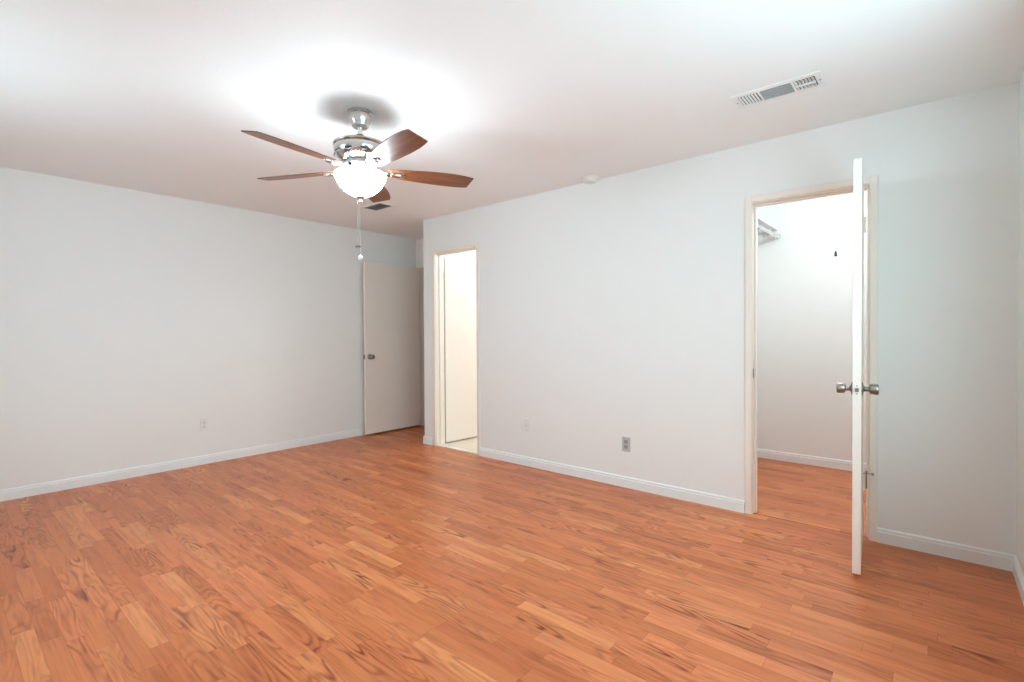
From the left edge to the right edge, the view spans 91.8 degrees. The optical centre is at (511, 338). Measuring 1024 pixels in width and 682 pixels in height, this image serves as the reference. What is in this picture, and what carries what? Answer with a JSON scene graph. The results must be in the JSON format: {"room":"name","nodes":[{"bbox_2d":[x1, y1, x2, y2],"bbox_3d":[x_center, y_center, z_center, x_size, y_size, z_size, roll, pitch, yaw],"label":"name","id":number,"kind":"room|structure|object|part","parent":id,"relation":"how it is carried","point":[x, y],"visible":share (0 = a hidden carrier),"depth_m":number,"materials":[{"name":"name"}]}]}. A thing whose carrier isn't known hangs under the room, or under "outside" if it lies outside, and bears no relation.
{"room":"empty bedroom","nodes":[
{"label":"empty bedroom","id":0,"kind":"room"},
{"bbox_2d":[0,167,415,489],"bbox_3d":[-2.130,-0.068,5.590,0.115,2.440,6.835,0,1,40],"label":"wall","id":1,"kind":"structure","parent":0,"point":[130,319],"depth_m":4.37,"materials":[{"name":"paint"}]},
{"bbox_2d":[0,428,365,501],"bbox_3d":[-2.728,1.124,4.793,0.013,0.083,4.585,0,1,40],"label":"baseboard","id":2,"kind":"structure","parent":1,"relation":"attached to","point":[75,482],"depth_m":4.36,"materials":[{"name":"white paint"}]},
{"bbox_2d":[200,418,208,430],"bbox_3d":[-2.869,0.800,4.628,0.008,0.114,0.070,0,1,40],"label":"wall outlet","id":3,"kind":"object","parent":1,"relation":"attached to","point":[204,423],"visible":1,"depth_m":4.63,"materials":[{"name":"white plastic"}]},
{"bbox_2d":[363,262,420,434],"bbox_3d":[-1.469,0.108,6.133,0.173,2.024,0.827,0,1,40],"label":"door","id":4,"kind":"structure","parent":1,"relation":"in","point":[391,310],"depth_m":6.09,"materials":[{"name":"beige paint"}]},
{"bbox_3d":[-1.652,0.213,5.839,0.069,0.065,0.065,0,1,40],"label":"knob","id":5,"kind":"part","parent":4,"relation":"part of","materials":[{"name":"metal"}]},
{"bbox_2d":[416,238,422,267],"bbox_3d":[-0.860,-0.083,6.270,0.939,2.440,0.115,0,1,40],"label":"wall","id":6,"kind":"structure","parent":0,"point":[419,242],"depth_m":6.47,"materials":[{"name":"paint"}]},
{"bbox_2d":[418,264,424,425],"bbox_3d":[-0.846,0.082,6.252,0.882,2.111,0.131,0,1,40],"label":"door frame","id":7,"kind":"structure","parent":6,"relation":"attached to","point":[420,266],"depth_m":6.48,"materials":[{"name":"beige paint"}]},
{"bbox_3d":[-1.204,0.081,6.480,0.040,2.111,0.014,0,1,40],"label":"casing","id":8,"kind":"part","parent":7,"relation":"part of","materials":[{"name":"beige paint"}]},
{"bbox_2d":[444,250,475,261],"bbox_3d":[-0.633,-0.078,5.723,0.115,2.440,0.653,0,1,40],"label":"wall","id":9,"kind":"structure","parent":0,"point":[469,255],"depth_m":5.73,"materials":[{"name":"paint"}]},
{"bbox_2d":[444,258,476,441],"bbox_3d":[-0.522,0.122,5.619,0.615,2.007,0.173,-1,1,-44],"label":"door","id":10,"kind":"structure","parent":9,"relation":"in","point":[460,340],"depth_m":5.54,"materials":[{"name":"beige paint"}]},
{"bbox_2d":[0,425,1023,681],"bbox_3d":[0.008,1.211,3.773,5.804,0.104,6.870,0,1,40],"label":"floor","id":11,"kind":"structure","parent":0,"point":[390,555],"depth_m":2.40,"materials":[{"name":"brown wood"}]},
{"bbox_2d":[437,443,476,454],"bbox_3d":[-0.537,1.143,5.156,0.609,0.012,0.119,0,1,40],"label":"threshold","id":12,"kind":"object","parent":11,"relation":"on","point":[449,446],"visible":0.76,"depth_m":5.14,"materials":[{"name":"beige wood"}]},
{"bbox_2d":[754,513,867,537],"bbox_3d":[1.845,1.161,3.099,0.619,0.001,0.006,0,1,40],"label":"threshold","id":13,"kind":"object","parent":11,"relation":"on","point":[754,513],"visible":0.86,"depth_m":3.09,"materials":[{"name":"brown wood"}]},
{"bbox_2d":[0,0,1023,238],"bbox_3d":[0.010,-1.327,3.761,5.804,0.100,6.920,0,1,40],"label":"ceiling","id":14,"kind":"structure","parent":0,"point":[517,98],"depth_m":2.42,"materials":[{"name":"paint"}]},
{"bbox_2d":[241,107,473,259],"bbox_3d":[-0.848,-0.849,2.728,1.227,0.821,1.226,0,1,40],"label":"ceiling fan","id":15,"kind":"object","parent":14,"relation":"hanging from","point":[361,156],"visible":1,"depth_m":2.67,"materials":[{"name":"brown wood"}]},
{"bbox_3d":[-1.053,-0.932,2.424,0.141,0.006,0.492,15,9,31],"label":"fan blade","id":16,"kind":"part","parent":15,"relation":"part of","materials":[{"name":"brown wood"}]},
{"bbox_3d":[-1.226,-0.937,2.856,0.492,0.006,0.141,0,13,14],"label":"fan blade","id":17,"kind":"part","parent":15,"relation":"part of","materials":[{"name":"brown wood"}]},
{"bbox_3d":[-0.842,-0.854,2.761,0.281,0.125,0.281,0,1,40],"label":"lamp shade","id":18,"kind":"part","parent":15,"relation":"part of","materials":[{"name":"white glass"}]},
{"bbox_3d":[-0.844,-1.135,2.757,0.027,0.070,0.027,0,1,40],"label":"down rod","id":19,"kind":"part","parent":15,"relation":"part of","materials":[{"name":"silver metal"}]},
{"bbox_3d":[-0.869,-0.942,3.155,0.141,0.006,0.492,-13,2,-4],"label":"fan blade","id":20,"kind":"part","parent":15,"relation":"part of","materials":[{"name":"brown wood"}]},
{"bbox_3d":[-0.589,-0.935,2.456,0.141,0.006,0.492,15,-9,-39],"label":"fan blade","id":21,"kind":"part","parent":15,"relation":"part of","materials":[{"name":"brown wood"}]},
{"bbox_3d":[-0.475,-0.942,2.907,0.492,0.006,0.141,-1,-12,-22],"label":"fan blade","id":22,"kind":"part","parent":15,"relation":"part of","materials":[{"name":"brown wood"}]},
{"bbox_2d":[361,202,394,210],"bbox_3d":[-1.300,-1.278,4.811,0.315,0.009,0.185,0,1,40],"label":"ceiling vent","id":23,"kind":"object","parent":14,"relation":"in","point":[378,206],"visible":0.99,"depth_m":4.80,"materials":[{"name":"white metal"}]},
{"bbox_3d":[-1.300,-1.277,4.811,0.267,0.006,0.136,0,1,40],"label":"louvre panel","id":24,"kind":"part","parent":23,"relation":"part of","materials":[{"name":"metal"}]},
{"bbox_2d":[581,175,598,183],"bbox_3d":[0.623,-1.264,3.959,0.142,0.036,0.142,0,1,40],"label":"smoke detector","id":25,"kind":"object","parent":14,"relation":"attached to","point":[590,179],"visible":1,"depth_m":3.92,"materials":[{"name":"white plastic"}]},
{"bbox_2d":[730,70,825,108],"bbox_3d":[1.356,-1.262,2.539,0.405,0.013,0.180,0,1,40],"label":"ceiling vent","id":26,"kind":"object","parent":14,"relation":"in","point":[814,80],"visible":1,"depth_m":2.52,"materials":[{"name":"white metal"}]},
{"bbox_3d":[1.258,-1.263,2.622,0.084,0.004,0.116,0,1,40],"label":"louvre panel","id":27,"kind":"part","parent":26,"relation":"part of","materials":[{"name":"white metal"}]},
{"bbox_3d":[1.356,-1.263,2.538,0.140,0.007,0.113,0,1,40],"label":"louvre panel","id":28,"kind":"part","parent":26,"relation":"part of","materials":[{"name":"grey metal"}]},
{"bbox_3d":[1.454,-1.262,2.456,0.088,0.010,0.116,0,1,40],"label":"louvre panel","id":29,"kind":"part","parent":26,"relation":"part of","materials":[{"name":"white metal"}]},
{"bbox_2d":[423,81,1018,554],"bbox_3d":[0.815,-0.064,3.991,4.565,2.440,0.115,0,1,40],"label":"wall","id":30,"kind":"structure","parent":0,"point":[612,308],"depth_m":3.37,"materials":[{"name":"paint"}]},
{"bbox_2d":[432,242,479,455],"bbox_3d":[-0.545,0.098,5.140,0.693,2.102,0.131,0,1,40],"label":"door frame","id":31,"kind":"structure","parent":30,"relation":"attached to","point":[437,254],"depth_m":5.30,"materials":[{"name":"beige paint"}]},
{"bbox_3d":[-0.834,0.098,5.308,0.036,2.102,0.014,0,1,40],"label":"casing","id":32,"kind":"part","parent":31,"relation":"part of","materials":[{"name":"beige paint"}]},
{"bbox_3d":[-0.333,0.100,4.883,0.036,2.102,0.014,0,1,40],"label":"casing","id":33,"kind":"part","parent":31,"relation":"part of","materials":[{"name":"beige paint"}]},
{"bbox_2d":[523,418,529,431],"bbox_3d":[0.132,0.782,4.504,0.070,0.114,0.008,0,1,40],"label":"wall plate","id":34,"kind":"object","parent":30,"relation":"attached to","point":[526,422],"visible":1,"depth_m":4.50,"materials":[{"name":"white plastic"}]},
{"bbox_2d":[622,436,629,451],"bbox_3d":[0.888,0.821,3.862,0.070,0.114,0.008,0,1,40],"label":"wall outlet","id":35,"kind":"object","parent":30,"relation":"attached to","point":[625,440],"visible":1,"depth_m":3.86,"materials":[{"name":"grey plastic"}]},
{"bbox_2d":[423,436,1015,570],"bbox_3d":[0.986,1.111,4.210,4.578,0.083,0.666,0,1,40],"label":"baseboard","id":36,"kind":"structure","parent":30,"relation":"attached to","point":[981,556],"depth_m":3.42,"materials":[{"name":"white paint"}]},
{"bbox_2d":[745,175,877,541],"bbox_3d":[1.854,0.114,3.103,0.709,2.095,0.131,0,1,40],"label":"door frame","id":37,"kind":"structure","parent":30,"relation":"attached to","point":[870,182],"depth_m":3.06,"materials":[{"name":"beige paint"}]},
{"bbox_3d":[1.560,0.113,3.276,0.038,2.095,0.014,0,1,40],"label":"casing","id":38,"kind":"part","parent":37,"relation":"part of","materials":[{"name":"beige paint"}]},
{"bbox_3d":[2.071,0.116,2.841,0.038,2.095,0.014,0,1,40],"label":"casing","id":39,"kind":"part","parent":37,"relation":"part of","materials":[{"name":"beige paint"}]},
{"bbox_2d":[836,158,878,574],"bbox_3d":[1.836,0.134,2.628,0.173,2.007,0.601,0,1,36],"label":"door","id":40,"kind":"structure","parent":30,"relation":"in","point":[857,388],"depth_m":2.40,"materials":[{"name":"beige paint"}]},
{"bbox_3d":[1.658,0.245,2.474,0.069,0.065,0.065,0,1,36],"label":"knob","id":41,"kind":"part","parent":40,"relation":"part of","materials":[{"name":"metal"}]},
{"bbox_3d":[1.665,0.246,2.394,0.025,0.056,0.002,0,1,36],"label":"latch plate","id":42,"kind":"part","parent":40,"relation":"part of","materials":[{"name":"beige paint"}]},
{"bbox_3d":[1.742,0.245,2.413,0.069,0.065,0.065,0,1,36],"label":"knob","id":43,"kind":"part","parent":40,"relation":"part of","materials":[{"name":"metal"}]},
{"bbox_2d":[757,191,866,462],"bbox_3d":[2.907,-0.080,4.369,1.865,2.440,0.115,0,1,40],"label":"wall","id":44,"kind":"structure","parent":0,"point":[805,330],"depth_m":4.49,"materials":[{"name":"paint"}]},
{"bbox_2d":[758,216,779,241],"bbox_3d":[1.882,-0.886,4.156,0.339,0.268,1.514,0,1,40],"label":"closet shelf","id":45,"kind":"object","parent":44,"relation":"attached to","point":[763,226],"visible":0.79,"depth_m":4.45,"materials":[{"name":"white paint"}]},
{"bbox_3d":[1.990,-0.942,4.064,0.030,0.030,1.495,0,1,40],"label":"hanging rod","id":46,"kind":"part","parent":45,"relation":"part of","materials":[{"name":"silver metal"}]},
{"bbox_2d":[757,448,865,472],"bbox_3d":[2.916,1.099,4.297,1.750,0.083,0.013,0,1,40],"label":"baseboard","id":47,"kind":"structure","parent":44,"relation":"attached to","point":[761,453],"depth_m":4.49,"materials":[{"name":"white paint"}]},
{"bbox_2d":[834,229,836,255],"bbox_3d":[2.227,-0.922,3.402,0.110,0.724,0.112,0,1,40],"label":"pull cord","id":48,"kind":"object","parent":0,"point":[835,253],"visible":0.22,"depth_m":3.37,"materials":[{"name":"white plastic"}]},
{"bbox_2d":[1016,69,1023,575],"bbox_3d":[1.820,-0.040,1.560,0.115,2.440,5.805,0,1,40],"label":"wall","id":49,"kind":"structure","parent":0,"point":[1020,353],"depth_m":2.38,"materials":[{"name":"paint"}]},
{"bbox_2d":[1012,556,1023,604],"bbox_3d":[1.242,1.149,0.985,0.013,0.083,3.919,0,1,40],"label":"baseboard","id":50,"kind":"structure","parent":49,"relation":"attached to","point":[1016,569],"depth_m":2.33,"materials":[{"name":"white paint"}]}
]}

